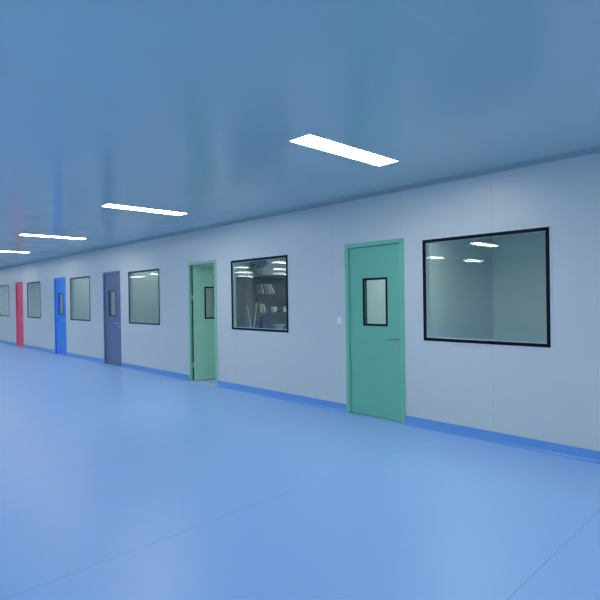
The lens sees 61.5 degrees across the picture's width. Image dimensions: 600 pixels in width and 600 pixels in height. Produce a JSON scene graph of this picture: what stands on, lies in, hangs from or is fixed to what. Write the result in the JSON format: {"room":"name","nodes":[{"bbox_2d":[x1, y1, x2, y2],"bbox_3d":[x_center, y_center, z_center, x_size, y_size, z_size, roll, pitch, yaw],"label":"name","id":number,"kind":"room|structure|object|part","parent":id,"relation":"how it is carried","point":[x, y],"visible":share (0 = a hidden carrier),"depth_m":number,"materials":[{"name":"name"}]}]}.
{"room":"clean room","nodes":[
{"label":"clean room","id":0,"kind":"room"},
{"bbox_2d":[1,232,546,342],"bbox_3d":[-3.473,0.108,13.994,4.487,2.722,35.000,-1,0,-44],"label":"wall","id":1,"kind":"structure","parent":0,"point":[490,288],"depth_m":9.23,"materials":[{"name":"white"}]},
{"bbox_2d":[0,0,599,267],"bbox_3d":[-8.738,-1.210,8.953,19.030,0.100,35.000,-1,0,-44],"label":"ceiling","id":2,"kind":"structure","parent":0,"point":[194,108],"depth_m":3.21,"materials":[{"name":"blue paint"}]},
{"bbox_2d":[0,251,29,252],"bbox_3d":[-7.237,-1.188,12.293,1.165,0.009,0.232,-1,0,-44],"label":"recessed light","id":3,"kind":"object","parent":2,"relation":"in","point":[0,251],"visible":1,"depth_m":12.40,"materials":[{"name":"white plastic"}]},
{"bbox_2d":[19,233,86,239],"bbox_3d":[-4.730,-1.216,9.682,1.165,0.009,0.232,-1,0,-44],"label":"recessed light","id":4,"kind":"object","parent":2,"relation":"in","point":[22,233],"visible":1,"depth_m":9.63,"materials":[{"name":"white plastic"}]},
{"bbox_2d":[21,234,85,238],"bbox_3d":[-4.730,-1.215,9.682,1.149,0.007,0.216,-1,0,-44],"label":"diffuser","id":5,"kind":"object","parent":4,"relation":"attached to","point":[21,234],"depth_m":9.63,"materials":[{"name":"white plastic"}]},
{"bbox_2d":[102,203,187,215],"bbox_3d":[-2.119,-1.246,6.962,1.165,0.009,0.232,-1,0,-44],"label":"recessed light","id":6,"kind":"object","parent":2,"relation":"in","point":[119,206],"visible":1,"depth_m":6.91,"materials":[{"name":"white plastic"}]},
{"bbox_2d":[289,133,398,165],"bbox_3d":[0.412,-1.274,4.326,1.165,0.009,0.232,-1,0,-44],"label":"recessed light","id":7,"kind":"object","parent":2,"relation":"in","point":[311,140],"visible":1,"depth_m":4.25,"materials":[{"name":"white plastic"}]},
{"bbox_2d":[0,343,599,599],"bbox_3d":[-8.696,1.612,8.963,19.030,0.100,35.000,-1,0,-44],"label":"floor","id":8,"kind":"structure","parent":0,"point":[117,482],"depth_m":3.64,"materials":[{"name":"blue plastic"}]},
{"bbox_2d":[247,303,256,327],"bbox_3d":[-0.969,0.753,10.263,0.227,1.382,0.227,-1,0,1],"label":"floor vase","id":9,"kind":"object","parent":8,"relation":"on","point":[256,303],"visible":0.13,"depth_m":10.29,"materials":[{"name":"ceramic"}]},
{"bbox_2d":[236,274,286,329],"bbox_3d":[-0.697,0.453,10.999,2.220,1.970,0.380,-1,0,-44],"label":"bookshelf","id":10,"kind":"object","parent":8,"relation":"on","point":[246,291],"visible":0.38,"depth_m":10.99,"materials":[{"name":"grey wood"}]},
{"bbox_3d":[-1.167,0.462,10.320,0.492,1.850,0.028,-1,0,-44],"label":"door","id":11,"kind":"part","parent":10,"relation":"part of","materials":[{"name":"grey"}]},
{"bbox_3d":[-1.082,0.480,10.643,0.070,1.930,0.360,-1,0,-44],"label":"panel","id":12,"kind":"part","parent":10,"relation":"part of","materials":[{"name":"grey wood"}]},
{"bbox_2d":[255,304,261,312],"bbox_3d":[-0.900,0.180,10.779,0.041,0.192,0.200,-1,0,-44],"label":"book","id":13,"kind":"object","parent":10,"relation":"on","point":[258,310],"visible":0.82,"depth_m":10.74,"materials":[{"name":"beige paper"}]},
{"bbox_2d":[250,260,268,274],"bbox_3d":[-0.880,-0.744,10.819,0.435,0.429,0.323,-1,0,-44],"label":"potted plant","id":14,"kind":"object","parent":10,"relation":"on","point":[258,270],"visible":0.77,"depth_m":10.75,"materials":[{"name":"grey plant"}]},
{"bbox_3d":[-0.878,-0.602,10.822,0.190,0.145,0.190,-1,0,-44],"label":"pot","id":15,"kind":"part","parent":14,"relation":"part of","materials":[{"name":"grey ceramic"}]},
{"bbox_2d":[256,284,263,293],"bbox_3d":[-0.861,-0.231,10.821,0.081,0.211,0.200,-1,0,-44],"label":"book","id":16,"kind":"object","parent":10,"relation":"on","point":[259,287],"visible":0.91,"depth_m":10.81,"materials":[{"name":"white paper"}]},
{"bbox_2d":[260,317,264,328],"bbox_3d":[-0.805,0.512,10.839,0.124,0.295,0.124,-1,0,-44],"label":"vase","id":17,"kind":"object","parent":10,"relation":"on","point":[262,321],"visible":0.85,"depth_m":10.80,"materials":[{"name":"blue ceramic"}]},
{"bbox_2d":[262,284,267,293],"bbox_3d":[-0.804,-0.239,10.876,0.109,0.225,0.200,-1,0,-44],"label":"book","id":18,"kind":"object","parent":10,"relation":"on","point":[263,285],"visible":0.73,"depth_m":10.81,"materials":[{"name":"brown paper"}]},
{"bbox_2d":[265,284,274,293],"bbox_3d":[-0.662,-0.236,11.013,0.134,0.215,0.200,-1,0,-44],"label":"book","id":19,"kind":"object","parent":10,"relation":"on","point":[270,285],"visible":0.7,"depth_m":10.95,"materials":[{"name":"white paper"}]},
{"bbox_3d":[-0.506,-0.118,11.201,1.550,0.025,0.338,-1,0,-44],"label":"shelf","id":20,"kind":"part","parent":10,"relation":"part of","materials":[{"name":"grey wood"}]},
{"bbox_3d":[-0.500,0.282,11.203,1.550,0.025,0.338,-1,0,-44],"label":"shelf","id":21,"kind":"part","parent":10,"relation":"part of","materials":[{"name":"grey wood"}]},
{"bbox_2d":[271,307,277,311],"bbox_3d":[-0.561,0.208,11.052,0.161,0.125,0.132,-1,0,-10],"label":"cup","id":22,"kind":"object","parent":10,"relation":"on","point":[273,309],"visible":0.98,"depth_m":11.00,"materials":[{"name":"white ceramic"}]},
{"bbox_2d":[272,324,285,328],"bbox_3d":[-0.471,0.596,11.229,0.330,0.115,0.330,-1,0,-44],"label":"bowl","id":23,"kind":"object","parent":10,"relation":"on","point":[276,326],"visible":0.89,"depth_m":11.13,"materials":[{"name":"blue ceramic"}]},
{"bbox_2d":[0,153,599,450],"bbox_3d":[-5.112,0.137,12.419,0.060,2.722,35.000,-1,0,-44],"label":"wall","id":24,"kind":"structure","parent":0,"point":[553,396],"depth_m":5.80,"materials":[{"name":"white paint"}]},
{"bbox_2d":[0,284,9,316],"bbox_3d":[-10.608,0.027,18.137,0.072,1.155,1.380,-1,0,-44],"label":"window","id":25,"kind":"structure","parent":24,"relation":"in","point":[1,315],"depth_m":18.42,"materials":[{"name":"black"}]},
{"bbox_2d":[15,282,23,346],"bbox_3d":[-9.306,0.475,16.759,0.118,2.140,0.785,-1,0,-44],"label":"door","id":26,"kind":"structure","parent":24,"relation":"in","point":[18,285],"depth_m":16.81,"materials":[{"name":"red paint"}]},
{"bbox_2d":[27,281,40,318],"bbox_3d":[-8.236,0.000,15.667,0.072,1.155,1.350,-1,0,-44],"label":"window","id":27,"kind":"structure","parent":24,"relation":"in","point":[28,283],"depth_m":16.09,"materials":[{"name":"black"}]},
{"bbox_2d":[54,277,66,355],"bbox_3d":[-6.636,0.445,13.979,0.118,2.140,0.875,-1,0,-44],"label":"door","id":28,"kind":"structure","parent":24,"relation":"in","point":[59,283],"depth_m":14.05,"materials":[{"name":"blue paint"}]},
{"bbox_2d":[70,275,90,321],"bbox_3d":[-5.615,-0.029,12.937,0.072,1.155,1.380,-1,0,-44],"label":"window","id":29,"kind":"structure","parent":24,"relation":"in","point":[87,276],"depth_m":13.31,"materials":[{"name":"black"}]},
{"bbox_2d":[103,271,120,366],"bbox_3d":[-4.292,0.419,11.537,0.118,2.140,0.905,-1,0,-44],"label":"door","id":30,"kind":"structure","parent":24,"relation":"in","point":[111,280],"depth_m":11.57,"materials":[{"name":"blue paint"}]},
{"bbox_2d":[128,267,160,325],"bbox_3d":[-3.208,-0.056,10.430,0.072,1.155,1.400,-1,0,-44],"label":"window","id":31,"kind":"structure","parent":24,"relation":"in","point":[130,305],"depth_m":10.67,"materials":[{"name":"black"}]},
{"bbox_2d":[188,259,217,385],"bbox_3d":[-1.434,0.385,9.089,0.773,2.140,0.875,-1,0,-44],"label":"door","id":32,"kind":"structure","parent":24,"relation":"in","point":[203,353],"depth_m":9.13,"materials":[{"name":"green paint"}]},
{"bbox_2d":[230,253,289,333],"bbox_3d":[-0.620,-0.085,7.734,0.072,1.155,1.405,-1,0,-44],"label":"window","id":33,"kind":"structure","parent":24,"relation":"in","point":[233,262],"depth_m":7.80,"materials":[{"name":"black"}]},
{"bbox_2d":[0,340,599,463],"bbox_3d":[-5.128,1.448,12.391,0.036,0.100,35.000,-1,0,-44],"label":"baseboard","id":34,"kind":"structure","parent":24,"relation":"attached to","point":[588,455],"depth_m":5.57,"materials":[{"name":"blue plastic"}]},
{"bbox_2d":[0,147,599,268],"bbox_3d":[-5.168,-1.203,12.380,0.041,0.041,35.000,-1,0,-44],"label":"trim","id":35,"kind":"structure","parent":24,"relation":"attached to","point":[596,149],"depth_m":5.95,"materials":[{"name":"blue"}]},
{"bbox_2d":[337,317,341,323],"bbox_3d":[0.512,0.260,6.513,0.013,0.086,0.086,-1,0,-44],"label":"light switch","id":36,"kind":"object","parent":24,"relation":"attached to","point":[339,319],"visible":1,"depth_m":6.51,"materials":[{"name":"white plastic"}]},
{"bbox_2d":[344,238,405,423],"bbox_3d":[0.902,0.360,6.127,0.118,2.140,0.885,-1,0,-44],"label":"door","id":37,"kind":"structure","parent":24,"relation":"in","point":[375,353],"depth_m":6.12,"materials":[{"name":"green paint"}]},
{"bbox_3d":[1.093,0.462,5.891,0.064,0.051,0.131,-1,0,-44],"label":"handle","id":38,"kind":"part","parent":37,"relation":"part of","materials":[{"name":"silver metal"}]},
{"bbox_2d":[421,224,552,349],"bbox_3d":[1.860,-0.113,5.152,0.072,1.155,1.385,-1,0,-44],"label":"window","id":39,"kind":"structure","parent":24,"relation":"in","point":[547,229],"depth_m":5.06,"materials":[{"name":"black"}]}
]}

